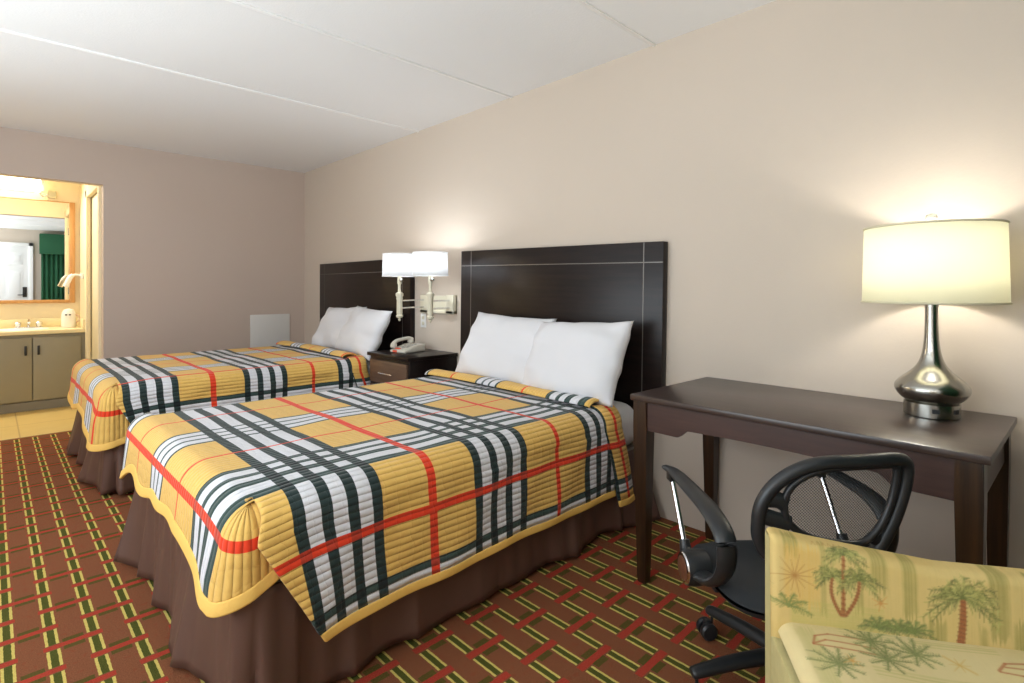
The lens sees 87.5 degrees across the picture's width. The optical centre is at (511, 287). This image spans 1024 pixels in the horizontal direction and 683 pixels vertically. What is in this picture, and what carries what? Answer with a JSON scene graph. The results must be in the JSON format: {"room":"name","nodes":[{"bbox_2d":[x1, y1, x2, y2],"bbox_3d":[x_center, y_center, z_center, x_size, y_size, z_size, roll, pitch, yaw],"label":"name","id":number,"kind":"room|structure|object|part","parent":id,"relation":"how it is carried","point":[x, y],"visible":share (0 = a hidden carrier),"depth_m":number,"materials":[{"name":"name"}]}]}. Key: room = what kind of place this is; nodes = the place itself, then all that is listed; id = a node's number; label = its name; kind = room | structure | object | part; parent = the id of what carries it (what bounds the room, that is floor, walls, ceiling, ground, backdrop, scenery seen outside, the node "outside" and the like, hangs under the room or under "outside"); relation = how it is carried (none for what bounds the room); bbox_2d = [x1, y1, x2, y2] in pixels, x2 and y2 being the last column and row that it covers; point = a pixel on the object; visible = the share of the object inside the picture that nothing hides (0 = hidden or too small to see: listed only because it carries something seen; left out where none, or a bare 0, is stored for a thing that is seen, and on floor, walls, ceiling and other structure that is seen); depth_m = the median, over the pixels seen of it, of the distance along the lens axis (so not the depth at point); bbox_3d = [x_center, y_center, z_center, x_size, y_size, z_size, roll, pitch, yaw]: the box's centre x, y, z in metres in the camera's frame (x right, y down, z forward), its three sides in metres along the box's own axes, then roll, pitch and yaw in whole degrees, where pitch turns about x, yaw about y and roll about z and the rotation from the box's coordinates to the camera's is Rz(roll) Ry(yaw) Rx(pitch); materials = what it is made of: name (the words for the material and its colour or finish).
{"room":"hotel room","nodes":[
{"label":"hotel room","id":0,"kind":"room"},
{"bbox_2d":[0,406,76,439],"bbox_3d":[-4.445,1.219,4.842,2.800,0.078,1.760,0,0,-44],"label":"floor tile","id":1,"kind":"structure","parent":0,"point":[60,419],"depth_m":4.69,"materials":[{"name":"beige tile"}]},
{"bbox_2d":[0,332,84,413],"bbox_3d":[-5.015,0.813,5.101,1.445,0.730,0.583,0,0,-44],"label":"vanity cabinet","id":2,"kind":"object","parent":1,"relation":"on","point":[33,368],"visible":0.89,"depth_m":5.15,"materials":[{"name":"brown wood"}]},
{"bbox_3d":[-4.747,0.778,5.000,0.388,0.600,0.019,0,0,-44],"label":"door","id":3,"kind":"part","parent":2,"relation":"part of","materials":[{"name":"grey wood"}]},
{"bbox_3d":[-4.627,0.598,5.090,0.018,0.090,0.024,0,0,-44],"label":"handle","id":4,"kind":"part","parent":2,"relation":"part of","materials":[{"name":"black plastic"}]},
{"bbox_2d":[0,317,84,335],"bbox_3d":[-5.018,0.382,5.104,1.445,0.128,0.585,0,0,-44],"label":"countertop","id":5,"kind":"structure","parent":2,"relation":"on","point":[50,325],"depth_m":5.40,"materials":[{"name":"beige"}]},
{"bbox_2d":[14,319,42,328],"bbox_3d":[-4.890,0.360,5.413,0.220,0.098,0.148,0,0,-44],"label":"sink faucet","id":6,"kind":"object","parent":5,"relation":"on","point":[17,325],"visible":0.98,"depth_m":5.39,"materials":[{"name":"silver metal"}]},
{"bbox_3d":[-4.979,0.369,5.390,0.056,0.053,0.056,0,0,-44],"label":"handle","id":7,"kind":"part","parent":6,"relation":"part of","materials":[{"name":"silver metal"}]},
{"bbox_3d":[-4.865,0.369,5.501,0.056,0.053,0.056,0,0,-44],"label":"handle","id":8,"kind":"part","parent":6,"relation":"part of","materials":[{"name":"silver metal"}]},
{"bbox_2d":[61,309,79,327],"bbox_3d":[-4.605,0.311,5.569,0.123,0.195,0.137,0,0,21],"label":"mug","id":9,"kind":"object","parent":5,"relation":"on","point":[68,316],"visible":0.98,"depth_m":5.52,"materials":[{"name":"white ceramic"}]},
{"bbox_3d":[-4.474,0.778,5.267,0.359,0.600,0.019,0,0,-44],"label":"door","id":10,"kind":"part","parent":2,"relation":"part of","materials":[{"name":"grey wood"}]},
{"bbox_2d":[0,180,79,404],"bbox_3d":[-5.381,-0.042,5.228,2.000,2.440,0.100,0,0,-44],"label":"wall","id":11,"kind":"structure","parent":0,"point":[65,192],"depth_m":5.66,"materials":[{"name":"beige paint"}]},
{"bbox_2d":[0,176,44,192],"bbox_3d":[-5.281,-1.057,5.126,1.200,0.140,0.184,0,0,-44],"label":"vanity light","id":12,"kind":"object","parent":11,"relation":"attached to","point":[14,183],"visible":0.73,"depth_m":5.37,"materials":[{"name":"white"}]},
{"bbox_2d":[0,196,74,303],"bbox_3d":[-5.274,-0.380,5.230,1.555,1.075,0.044,0,0,-44],"label":"wall mirror","id":13,"kind":"object","parent":11,"relation":"attached to","point":[37,237],"visible":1,"depth_m":5.55,"materials":[{"name":"clear glass"}]},
{"bbox_2d":[0,317,76,328],"bbox_3d":[-5.213,0.363,5.304,1.445,0.091,0.024,0,0,-44],"label":"backsplash","id":14,"kind":"structure","parent":11,"relation":"attached to","point":[47,322],"depth_m":5.53,"materials":[{"name":"beige"}]},
{"bbox_2d":[38,190,55,198],"bbox_3d":[-4.866,-0.984,5.593,0.072,0.076,0.177,0,0,21],"label":"junction box","id":15,"kind":"object","parent":11,"relation":"attached to","point":[51,194],"visible":1,"depth_m":5.61,"materials":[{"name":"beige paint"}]},
{"bbox_2d":[0,175,101,185],"bbox_3d":[-4.537,-0.042,3.793,2.604,2.440,0.060,0,0,-44],"label":"wall","id":16,"kind":"structure","parent":0,"point":[0,175],"depth_m":4.46,"materials":[{"name":"beige paint"}]},
{"bbox_2d":[80,184,96,358],"bbox_3d":[-4.129,-0.042,5.306,0.100,2.440,1.537,0,0,-44],"label":"wall","id":17,"kind":"structure","parent":0,"point":[83,188],"depth_m":5.60,"materials":[{"name":"beige paint"}]},
{"bbox_2d":[62,273,83,286],"bbox_3d":[-4.543,-0.079,5.536,0.169,0.146,0.070,0,0,-44],"label":"hair dryer","id":18,"kind":"object","parent":17,"relation":"attached to","point":[69,278],"visible":1,"depth_m":5.50,"materials":[{"name":"white plastic"}]},
{"bbox_2d":[85,185,100,359],"bbox_3d":[-3.942,0.098,5.082,0.085,2.160,0.920,0,0,-44],"label":"door","id":19,"kind":"structure","parent":17,"relation":"in","point":[91,190],"depth_m":5.27,"materials":[{"name":"beige paint"}]},
{"bbox_2d":[0,127,303,358],"bbox_3d":[-3.884,-0.042,4.388,4.370,2.440,0.120,0,0,-44],"label":"wall","id":20,"kind":"structure","parent":0,"point":[193,247],"depth_m":5.04,"materials":[{"name":"paint"}]},
{"bbox_2d":[250,314,289,347],"bbox_3d":[-2.534,0.477,5.612,0.400,0.402,0.012,0,0,-44],"label":"access panel","id":21,"kind":"object","parent":20,"relation":"attached to","point":[266,330],"visible":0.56,"depth_m":5.59,"materials":[{"name":"white paint"}]},
{"bbox_2d":[0,431,764,682],"bbox_3d":[-1.521,1.218,1.967,4.370,0.080,6.440,0,0,-44],"label":"floor","id":22,"kind":"structure","parent":0,"point":[70,613],"depth_m":1.92,"materials":[{"name":"carpet"}]},
{"bbox_2d":[0,430,71,441],"bbox_3d":[-3.723,1.176,4.317,0.700,0.004,0.020,0,0,-44],"label":"trim","id":23,"kind":"structure","parent":22,"relation":"on","point":[70,430],"depth_m":4.26,"materials":[{"name":"brown"}]},
{"bbox_2d":[66,360,369,494],"bbox_3d":[-2.046,0.861,4.090,2.041,0.612,1.393,0,0,-44],"label":"bed","id":24,"kind":"object","parent":22,"relation":"on","point":[102,469],"visible":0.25,"depth_m":3.08,"materials":[{"name":"brown fabric"}]},
{"bbox_2d":[67,341,370,451],"bbox_3d":[-2.154,0.701,3.995,1.757,0.432,1.485,0,0,-44],"label":"bedspread","id":25,"kind":"object","parent":24,"relation":"on","point":[108,394],"visible":0.81,"depth_m":3.49,"materials":[{"name":"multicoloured fabric"}]},
{"bbox_2d":[312,307,366,348],"bbox_3d":[-1.556,0.358,4.769,0.660,0.395,0.265,0,0,40],"label":"pillow","id":26,"kind":"object","parent":24,"relation":"on","point":[330,326],"visible":0.56,"depth_m":4.72,"materials":[{"name":"white fabric"}]},
{"bbox_2d":[335,306,392,360],"bbox_3d":[-1.214,0.355,4.355,0.258,0.403,0.652,0,0,-40],"label":"pillow","id":27,"kind":"object","parent":24,"relation":"on","point":[365,328],"visible":0.94,"depth_m":4.20,"materials":[{"name":"white fabric"}]},
{"bbox_3d":[-2.019,0.686,4.149,1.915,0.263,1.320,0,0,-44],"label":"mattress","id":28,"kind":"part","parent":24,"relation":"part of","materials":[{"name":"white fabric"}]},
{"bbox_2d":[113,401,660,682],"bbox_3d":[-0.497,0.877,2.501,2.056,0.578,1.488,0,0,-44],"label":"bed","id":29,"kind":"object","parent":22,"relation":"on","point":[271,639],"visible":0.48,"depth_m":1.73,"materials":[{"name":"brown fabric"}]},
{"bbox_2d":[119,369,634,641],"bbox_3d":[-0.561,0.774,2.459,1.847,0.506,1.476,0,0,-44],"label":"bedspread","id":30,"kind":"object","parent":29,"relation":"on","point":[360,500],"visible":1,"depth_m":1.86,"materials":[{"name":"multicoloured fabric"}]},
{"bbox_2d":[455,312,556,383],"bbox_3d":[-0.056,0.363,3.242,0.692,0.412,0.264,0,0,44],"label":"pillow","id":31,"kind":"object","parent":29,"relation":"on","point":[496,346],"visible":0.8,"depth_m":3.18,"materials":[{"name":"white fabric"}]},
{"bbox_2d":[522,321,633,406],"bbox_3d":[0.317,0.372,2.789,0.648,0.423,0.278,0,0,45],"label":"pillow","id":32,"kind":"object","parent":29,"relation":"on","point":[580,358],"visible":0.93,"depth_m":2.67,"materials":[{"name":"white fabric"}]},
{"bbox_3d":[-0.479,0.703,2.571,1.915,0.230,1.350,0,0,-44],"label":"mattress","id":33,"kind":"part","parent":29,"relation":"part of","materials":[{"name":"white fabric"}]},
{"bbox_2d":[367,349,457,384],"bbox_3d":[-0.751,0.828,3.976,0.452,0.700,0.550,0,0,-44],"label":"nightstand","id":34,"kind":"object","parent":22,"relation":"on","point":[385,365],"visible":0.38,"depth_m":3.83,"materials":[{"name":"brown wood"}]},
{"bbox_3d":[-0.888,0.611,3.842,0.018,0.165,0.490,0,0,-44],"label":"drawer","id":35,"kind":"part","parent":34,"relation":"part of","materials":[{"name":"brown wood"}]},
{"bbox_2d":[390,336,424,352],"bbox_3d":[-0.785,0.424,4.028,0.172,0.106,0.217,0,0,38],"label":"telephone","id":36,"kind":"object","parent":34,"relation":"on","point":[409,347],"visible":1,"depth_m":4.00,"materials":[{"name":"beige plastic"}]},
{"bbox_2d":[662,452,914,682],"bbox_3d":[0.779,0.790,1.545,0.603,0.774,0.594,0,0,-4],"label":"office chair","id":37,"kind":"object","parent":22,"relation":"on","point":[734,569],"visible":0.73,"depth_m":1.34,"materials":[{"name":"black plastic"}]},
{"bbox_3d":[0.518,0.687,1.534,0.060,0.246,0.442,0,0,-4],"label":"armrest","id":38,"kind":"part","parent":37,"relation":"part of","materials":[{"name":"black plastic"}]},
{"bbox_3d":[0.643,1.076,1.538,0.273,0.059,0.052,0,0,-8],"label":"leg","id":39,"kind":"part","parent":37,"relation":"part of","materials":[{"name":"black plastic"}]},
{"bbox_3d":[0.765,0.806,1.513,0.456,0.080,0.410,0,0,-4],"label":"seat","id":40,"kind":"part","parent":37,"relation":"part of","materials":[{"name":"black fabric"}]},
{"bbox_3d":[0.728,1.076,1.700,0.052,0.059,0.273,0,0,-26],"label":"leg","id":41,"kind":"part","parent":37,"relation":"part of","materials":[{"name":"black plastic"}]},
{"bbox_3d":[0.794,0.552,1.312,0.407,0.297,0.068,0,0,-2],"label":"frame","id":42,"kind":"part","parent":37,"relation":"part of","materials":[{"name":"black plastic"}]},
{"bbox_3d":[1.006,0.687,1.611,0.060,0.246,0.362,0,0,-4],"label":"armrest","id":43,"kind":"part","parent":37,"relation":"part of","materials":[{"name":"black plastic"}]},
{"bbox_2d":[630,377,1016,583],"bbox_3d":[1.072,0.802,1.961,0.624,0.752,1.090,0,0,-42],"label":"desk","id":44,"kind":"object","parent":22,"relation":"on","point":[965,461],"visible":0.9,"depth_m":1.76,"materials":[{"name":"laminate"}]},
{"bbox_3d":[0.530,0.814,2.150,0.060,0.728,0.060,0,0,-42],"label":"leg","id":45,"kind":"part","parent":44,"relation":"part of","materials":[{"name":"brown wood"}]},
{"bbox_3d":[0.938,0.814,2.522,0.060,0.728,0.060,0,0,-42],"label":"leg","id":46,"kind":"part","parent":44,"relation":"part of","materials":[{"name":"brown wood"}]},
{"bbox_2d":[861,213,1012,419],"bbox_3d":[1.408,0.087,1.796,0.399,0.677,0.399,0,0,-44],"label":"table lamp","id":47,"kind":"object","parent":44,"relation":"on","point":[932,262],"visible":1,"depth_m":1.68,"materials":[{"name":"white fabric"}]},
{"bbox_2d":[932,409,939,414],"bbox_3d":[1.370,0.401,1.729,0.020,0.014,0.004,0,0,30],"label":"socket","id":48,"kind":"object","parent":47,"relation":"attached to","point":[934,411],"depth_m":1.73,"materials":[{"name":"black plastic"}]},
{"bbox_3d":[1.408,-0.079,1.796,0.392,0.253,0.392,0,0,-44],"label":"lamp shade","id":49,"kind":"part","parent":47,"relation":"part of","materials":[{"name":"white fabric"}]},
{"bbox_3d":[1.206,0.814,1.407,0.060,0.728,0.060,0,0,-42],"label":"leg","id":50,"kind":"part","parent":44,"relation":"part of","materials":[{"name":"brown wood"}]},
{"bbox_3d":[1.614,0.814,1.778,0.060,0.728,0.060,0,0,-42],"label":"leg","id":51,"kind":"part","parent":44,"relation":"part of","materials":[{"name":"brown wood"}]},
{"bbox_2d":[765,527,1023,682],"bbox_3d":[0.857,0.833,0.749,0.811,0.690,0.558,0,0,12],"label":"upholstered chair","id":52,"kind":"object","parent":22,"relation":"on","point":[836,612],"visible":1,"depth_m":0.99,"materials":[{"name":"fabric"}]},
{"bbox_3d":[0.514,0.786,1.075,0.001,0.583,0.046,0,0,12],"label":"panel","id":53,"kind":"part","parent":52,"relation":"part of","materials":[{"name":"beige fabric"}]},
{"bbox_3d":[0.850,0.879,0.745,0.798,0.397,0.538,0,0,12],"label":"seat","id":54,"kind":"part","parent":52,"relation":"part of","materials":[{"name":"fabric"}]},
{"bbox_2d":[778,622,1023,682],"bbox_3d":[0.856,0.812,0.720,0.800,0.336,0.500,0,0,12],"label":"seat cushion","id":55,"kind":"object","parent":52,"relation":"on","point":[808,652],"depth_m":0.95,"materials":[{"name":"fabric"}]},
{"bbox_2d":[0,0,775,172],"bbox_3d":[-1.557,-1.302,2.004,4.370,0.080,6.543,0,0,-44],"label":"ceiling","id":56,"kind":"structure","parent":0,"point":[512,48],"depth_m":2.97,"materials":[{"name":"paint"}]},
{"bbox_2d":[0,29,418,131],"bbox_3d":[-2.317,-1.258,2.783,4.370,0.009,0.022,0,0,-44],"label":"trim","id":57,"kind":"structure","parent":56,"relation":"attached to","point":[1,30],"depth_m":3.15,"materials":[{"name":"white paint"}]},
{"bbox_2d":[226,0,512,98],"bbox_3d":[-1.566,-1.258,2.013,4.370,0.009,0.022,0,0,-44],"label":"trim","id":58,"kind":"structure","parent":56,"relation":"attached to","point":[231,1],"depth_m":2.75,"materials":[{"name":"white paint"}]},
{"bbox_2d":[575,0,655,46],"bbox_3d":[-0.823,-1.258,1.251,4.370,0.009,0.022,0,0,-44],"label":"trim","id":59,"kind":"structure","parent":56,"relation":"attached to","point":[584,3],"depth_m":2.53,"materials":[{"name":"white paint"}]},
{"bbox_2d":[304,0,1023,568],"bbox_3d":[0.008,-0.042,3.615,0.120,2.440,6.663,0,0,-44],"label":"wall","id":60,"kind":"structure","parent":0,"point":[761,144],"depth_m":2.40,"materials":[{"name":"paint"}]},
{"bbox_2d":[320,260,414,350],"bbox_3d":[-1.382,0.217,4.916,0.046,0.922,1.653,0,0,-44],"label":"headboard","id":61,"kind":"object","parent":60,"relation":"attached to","point":[360,283],"visible":0.38,"depth_m":4.76,"materials":[{"name":"brown wood"}]},
{"bbox_2d":[382,251,456,322],"bbox_3d":[-0.653,-0.004,3.885,0.446,0.494,0.586,0,0,-44],"label":"wall lamp","id":62,"kind":"object","parent":60,"relation":"attached to","point":[416,263],"visible":1,"depth_m":3.81,"materials":[{"name":"white fabric"}]},
{"bbox_3d":[-0.825,-0.167,3.924,0.248,0.160,0.248,0,0,-44],"label":"lamp shade","id":63,"kind":"part","parent":62,"relation":"part of","materials":[{"name":"white fabric"}]},
{"bbox_3d":[-0.825,0.070,3.924,0.058,0.345,0.058,0,0,-44],"label":"stem","id":64,"kind":"part","parent":62,"relation":"part of","materials":[{"name":"silver metal"}]},
{"bbox_3d":[-0.769,0.120,4.071,0.050,0.067,0.313,0,0,28],"label":"swing arm","id":65,"kind":"part","parent":62,"relation":"part of","materials":[{"name":"silver metal"}]},
{"bbox_3d":[-0.571,0.070,3.735,0.058,0.345,0.058,0,0,-44],"label":"stem","id":66,"kind":"part","parent":62,"relation":"part of","materials":[{"name":"white metal"}]},
{"bbox_3d":[-0.571,-0.167,3.735,0.248,0.160,0.248,0,0,-44],"label":"lamp shade","id":67,"kind":"part","parent":62,"relation":"part of","materials":[{"name":"white fabric"}]},
{"bbox_3d":[-0.532,0.120,3.861,0.058,0.067,0.263,0,0,27],"label":"swing arm","id":68,"kind":"part","parent":62,"relation":"part of","materials":[{"name":"silver metal"}]},
{"bbox_2d":[421,313,425,327],"bbox_3d":[-0.705,0.258,4.251,0.010,0.110,0.070,0,0,-44],"label":"wall outlet","id":69,"kind":"object","parent":60,"relation":"attached to","point":[423,316],"visible":1,"depth_m":4.25,"materials":[{"name":"white plastic"}]},
{"bbox_2d":[460,241,667,408],"bbox_3d":[0.209,0.214,3.285,0.046,0.928,1.612,0,1,-44],"label":"headboard","id":70,"kind":"object","parent":60,"relation":"attached to","point":[618,282],"visible":0.6,"depth_m":3.02,"materials":[{"name":"brown wood"}]}
]}

